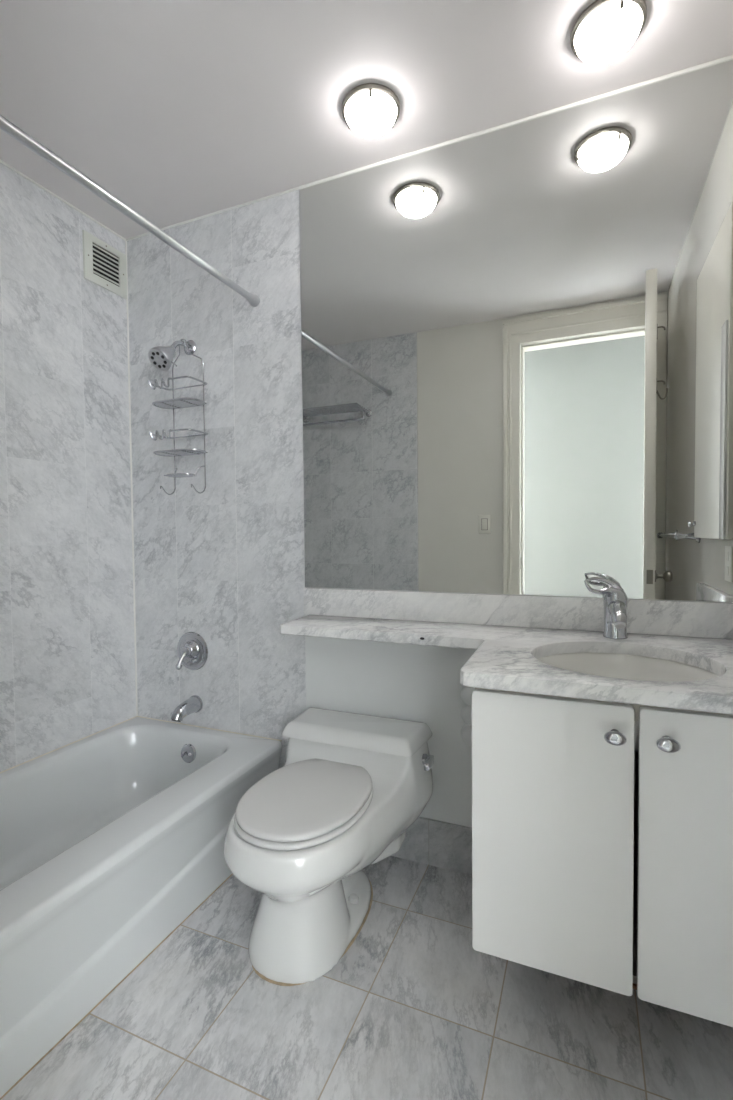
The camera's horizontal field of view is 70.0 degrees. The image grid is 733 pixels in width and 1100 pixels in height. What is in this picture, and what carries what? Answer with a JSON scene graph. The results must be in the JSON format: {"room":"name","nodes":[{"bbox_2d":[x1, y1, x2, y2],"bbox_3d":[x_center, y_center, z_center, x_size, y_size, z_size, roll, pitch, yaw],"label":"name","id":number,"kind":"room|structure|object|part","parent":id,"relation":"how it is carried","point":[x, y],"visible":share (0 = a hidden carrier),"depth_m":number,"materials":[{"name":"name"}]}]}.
{"room":"bathroom","nodes":[
{"label":"bathroom","id":0,"kind":"room"},
{"bbox_2d":[0,162,135,771],"bbox_3d":[-1.355,-0.101,1.599,0.100,2.400,1.510,0,2,23],"label":"wall","id":1,"kind":"structure","parent":0,"point":[67,647],"depth_m":1.96,"materials":[{"name":"stone"}]},
{"bbox_2d":[0,160,125,240],"bbox_3d":[-1.318,-1.299,1.545,0.010,0.010,1.499,0,2,23],"label":"trim","id":2,"kind":"structure","parent":1,"relation":"attached to","point":[1,161],"depth_m":1.95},
{"bbox_2d":[82,230,126,298],"bbox_3d":[-1.066,-1.162,2.139,0.009,0.184,0.204,0,2,23],"label":"air vent","id":3,"kind":"object","parent":1,"relation":"in","point":[104,265],"visible":1,"depth_m":2.13,"materials":[{"name":"metal"}]},
{"bbox_2d":[0,0,732,238],"bbox_3d":[-0.293,-1.347,1.130,2.413,0.100,1.670,0,2,23],"label":"ceiling","id":4,"kind":"structure","parent":0,"point":[180,110],"depth_m":1.45,"materials":[{"name":"paint"}]},
{"bbox_2d":[342,83,399,137],"bbox_3d":[0.013,-1.281,1.553,0.174,0.063,0.174,0,2,23],"label":"ceiling light","id":5,"kind":"object","parent":4,"relation":"attached to","point":[370,110],"visible":1,"depth_m":1.51,"materials":[{"name":"white glass"}]},
{"bbox_2d":[570,0,646,64],"bbox_3d":[0.603,-1.279,1.309,0.174,0.063,0.174,0,2,23],"label":"ceiling light","id":6,"kind":"object","parent":4,"relation":"attached to","point":[606,30],"visible":1,"depth_m":1.27,"materials":[{"name":"white glass"}]},
{"bbox_2d":[1,856,732,1099],"bbox_3d":[-0.270,1.152,1.210,2.413,0.100,1.670,0,2,23],"label":"floor","id":7,"kind":"structure","parent":0,"point":[411,1010],"depth_m":1.20,"materials":[{"name":"stone"}]},
{"bbox_2d":[0,716,282,1099],"bbox_3d":[-0.953,0.927,1.472,0.744,0.346,1.497,0,2,23],"label":"bathtub","id":8,"kind":"object","parent":7,"relation":"on","point":[111,838],"visible":0.89,"depth_m":1.50,"materials":[{"name":"white ceramic"}]},
{"bbox_3d":[-0.715,0.815,2.098,0.074,0.073,0.023,0,2,23],"label":"overflow plate","id":9,"kind":"part","parent":8,"relation":"part of","materials":[{"name":"silver metal"}]},
{"bbox_2d":[224,707,433,985],"bbox_3d":[-0.120,0.843,1.568,0.529,0.501,0.654,0,2,23],"label":"toilet","id":10,"kind":"object","parent":7,"relation":"on","point":[348,790],"visible":1,"depth_m":1.43,"materials":[{"name":"white ceramic"}]},
{"bbox_3d":[-0.174,0.729,1.515,0.356,0.016,0.462,0,2,23],"label":"seat","id":11,"kind":"part","parent":10,"relation":"part of","materials":[{"name":"plastic"}]},
{"bbox_3d":[-0.172,0.708,1.519,0.350,0.020,0.464,0,2,23],"label":"seat lid","id":12,"kind":"part","parent":10,"relation":"part of","materials":[{"name":"plastic"}]},
{"bbox_3d":[-0.040,0.609,1.774,0.492,0.048,0.197,0,2,23],"label":"tank lid","id":13,"kind":"part","parent":10,"relation":"part of","materials":[{"name":"white ceramic"}]},
{"bbox_3d":[0.196,0.677,1.689,0.027,0.035,0.034,0,2,23],"label":"flush lever","id":14,"kind":"part","parent":10,"relation":"part of","materials":[{"name":"silver metal"}]},
{"bbox_2d":[127,189,732,826],"bbox_3d":[0.022,-0.123,1.894,2.413,2.400,0.100,0,2,23],"label":"wall","id":15,"kind":"structure","parent":0,"point":[223,564],"depth_m":2.05,"materials":[{"name":"stone"}]},
{"bbox_2d":[0,114,259,306],"bbox_3d":[-0.718,-0.932,1.306,0.045,0.058,1.502,0,2,23],"label":"curtain rod","id":16,"kind":"object","parent":15,"relation":"attached to","point":[8,127],"visible":1,"depth_m":1.39,"materials":[{"name":"silver metal"}]},
{"bbox_2d":[125,241,137,715],"bbox_3d":[-1.019,-0.297,2.268,0.009,2.058,0.009,0,2,23],"label":"trim","id":17,"kind":"structure","parent":15,"relation":"attached to","point":[125,241],"depth_m":2.27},
{"bbox_2d":[148,340,195,370],"bbox_3d":[-0.748,-0.767,2.032,0.108,0.162,0.201,0,2,23],"label":"showerhead","id":18,"kind":"object","parent":15,"relation":"attached to","point":[160,357],"visible":0.93,"depth_m":1.98,"materials":[{"name":"silver metal"}]},
{"bbox_3d":[-0.737,-0.801,2.072,0.019,0.063,0.115,0,2,23],"label":"shower arm","id":19,"kind":"part","parent":18,"relation":"part of","materials":[{"name":"silver metal"}]},
{"bbox_2d":[148,339,207,494],"bbox_3d":[-0.744,-0.531,2.063,0.222,0.617,0.126,0,2,23],"label":"shower caddy","id":20,"kind":"object","parent":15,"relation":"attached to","point":[185,402],"visible":0.98,"depth_m":2.06,"materials":[{"name":"silver metal"}]},
{"bbox_3d":[-0.742,-0.645,2.056,0.214,0.037,0.121,0,2,23],"label":"rail","id":21,"kind":"part","parent":20,"relation":"part of","materials":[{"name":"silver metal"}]},
{"bbox_3d":[-0.741,-0.448,2.062,0.214,0.037,0.121,0,2,23],"label":"rail","id":22,"kind":"part","parent":20,"relation":"part of","materials":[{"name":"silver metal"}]},
{"bbox_2d":[152,397,206,408],"bbox_3d":[-0.742,-0.578,2.068,0.222,0.010,0.112,0,2,23],"label":"shelf","id":23,"kind":"object","parent":20,"relation":"attached to","point":[185,402],"depth_m":2.06,"materials":[{"name":"silver metal"}]},
{"bbox_2d":[153,448,207,456],"bbox_3d":[-0.740,-0.385,2.074,0.222,0.010,0.112,0,2,23],"label":"shelf","id":24,"kind":"object","parent":20,"relation":"attached to","point":[185,451],"depth_m":2.06,"materials":[{"name":"silver metal"}]},
{"bbox_3d":[-0.732,-0.314,2.079,0.156,0.045,0.090,0,2,23],"label":"soap dish","id":25,"kind":"part","parent":20,"relation":"part of","materials":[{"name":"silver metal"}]},
{"bbox_3d":[-0.722,-0.544,2.100,0.161,0.593,0.027,0,2,23],"label":"frame","id":26,"kind":"part","parent":20,"relation":"part of","materials":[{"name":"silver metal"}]},
{"bbox_2d":[171,695,202,721],"bbox_3d":[-0.734,0.643,2.111,0.072,0.078,0.135,0,2,23],"label":"tub spout","id":27,"kind":"object","parent":15,"relation":"attached to","point":[194,704],"visible":1,"depth_m":2.10,"materials":[{"name":"silver metal"}]},
{"bbox_2d":[176,632,207,669],"bbox_3d":[-0.738,0.420,2.125,0.160,0.160,0.098,0,2,23],"label":"shower valve","id":28,"kind":"object","parent":15,"relation":"attached to","point":[192,649],"visible":1,"depth_m":2.14,"materials":[{"name":"silver metal"}]},
{"bbox_3d":[-0.742,0.441,2.103,0.025,0.077,0.055,1,2,40],"label":"lever","id":29,"kind":"part","parent":28,"relation":"part of","materials":[{"name":"silver metal"}]},
{"bbox_2d":[126,187,298,240],"bbox_3d":[-0.636,-1.323,2.071,0.853,0.010,0.010,0,2,23],"label":"trim","id":30,"kind":"structure","parent":15,"relation":"attached to","point":[296,188],"depth_m":2.04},
{"bbox_2d":[391,817,471,874],"bbox_3d":[0.405,1.001,1.714,1.360,0.157,0.011,0,2,23],"label":"baseboard","id":31,"kind":"structure","parent":15,"relation":"attached to","point":[445,845],"depth_m":1.77,"materials":[{"name":"stone"}]},
{"bbox_2d":[461,686,474,746],"bbox_3d":[0.357,0.541,1.706,0.100,0.210,0.031,0,2,23],"label":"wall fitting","id":32,"kind":"object","parent":15,"relation":"attached to","point":[466,692],"visible":0.33,"depth_m":1.70,"materials":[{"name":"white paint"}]},
{"bbox_2d":[299,55,732,188],"bbox_3d":[0.383,-1.314,1.640,1.360,0.011,0.010,0,2,23],"label":"trim","id":33,"kind":"structure","parent":15,"relation":"attached to","point":[730,57],"depth_m":1.58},
{"bbox_2d":[299,60,732,601],"bbox_3d":[0.390,-0.584,1.666,1.359,1.450,0.005,0,2,23],"label":"wall mirror","id":34,"kind":"object","parent":15,"relation":"attached to","point":[517,340],"visible":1,"depth_m":1.61,"materials":[{"name":"silver glass"}]},
{"bbox_2d":[304,588,732,638],"bbox_3d":[0.396,0.192,1.683,1.354,0.098,0.020,0,2,23],"label":"backsplash","id":35,"kind":"structure","parent":15,"relation":"attached to","point":[653,617],"depth_m":1.64,"materials":[{"name":"stone"}]},
{"bbox_2d":[472,687,732,1026],"bbox_3d":[0.625,0.589,1.290,0.625,0.609,0.594,0,2,23],"label":"vanity cabinet","id":36,"kind":"object","parent":15,"relation":"attached to","point":[597,861],"visible":0.98,"depth_m":1.06,"materials":[{"name":"white wood"}]},
{"bbox_2d":[280,615,732,714],"bbox_3d":[0.291,0.266,1.412,1.337,0.032,0.605,0,2,23],"label":"countertop","id":37,"kind":"structure","parent":36,"relation":"on","point":[505,658],"depth_m":1.32,"materials":[{"name":"stone"}]},
{"bbox_2d":[584,577,627,638],"bbox_3d":[0.682,0.162,1.417,0.119,0.168,0.152,-1,2,-14],"label":"faucet","id":38,"kind":"object","parent":37,"relation":"on","point":[615,601],"visible":1,"depth_m":1.44,"materials":[{"name":"silver metal"}]},
{"bbox_3d":[0.667,0.106,1.468,0.113,0.059,0.052,0,2,9],"label":"lever handle","id":39,"kind":"part","parent":38,"relation":"part of","materials":[{"name":"silver metal"}]},
{"bbox_3d":[0.671,0.168,1.398,0.048,0.061,0.134,0,2,23],"label":"spout","id":40,"kind":"part","parent":38,"relation":"part of","materials":[{"name":"silver metal"}]},
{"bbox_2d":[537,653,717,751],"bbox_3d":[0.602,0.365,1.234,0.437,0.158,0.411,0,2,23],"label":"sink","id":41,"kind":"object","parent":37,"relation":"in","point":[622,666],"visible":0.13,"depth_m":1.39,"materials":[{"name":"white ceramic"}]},
{"bbox_3d":[0.388,0.607,1.115,0.323,0.590,0.018,0,2,23],"label":"door","id":42,"kind":"part","parent":36,"relation":"part of","materials":[{"name":"white wood"}]},
{"bbox_3d":[0.492,0.370,1.035,0.040,0.028,0.034,0,2,23],"label":"knob","id":43,"kind":"part","parent":36,"relation":"part of","materials":[{"name":"silver metal"}]},
{"bbox_3d":[0.576,0.370,1.000,0.040,0.028,0.034,0,2,23],"label":"knob","id":44,"kind":"part","parent":36,"relation":"part of","materials":[{"name":"silver metal"}]},
{"bbox_3d":[0.679,0.608,0.993,0.291,0.590,0.018,0,2,23],"label":"door","id":45,"kind":"part","parent":36,"relation":"part of","materials":[{"name":"white wood"}]}
]}

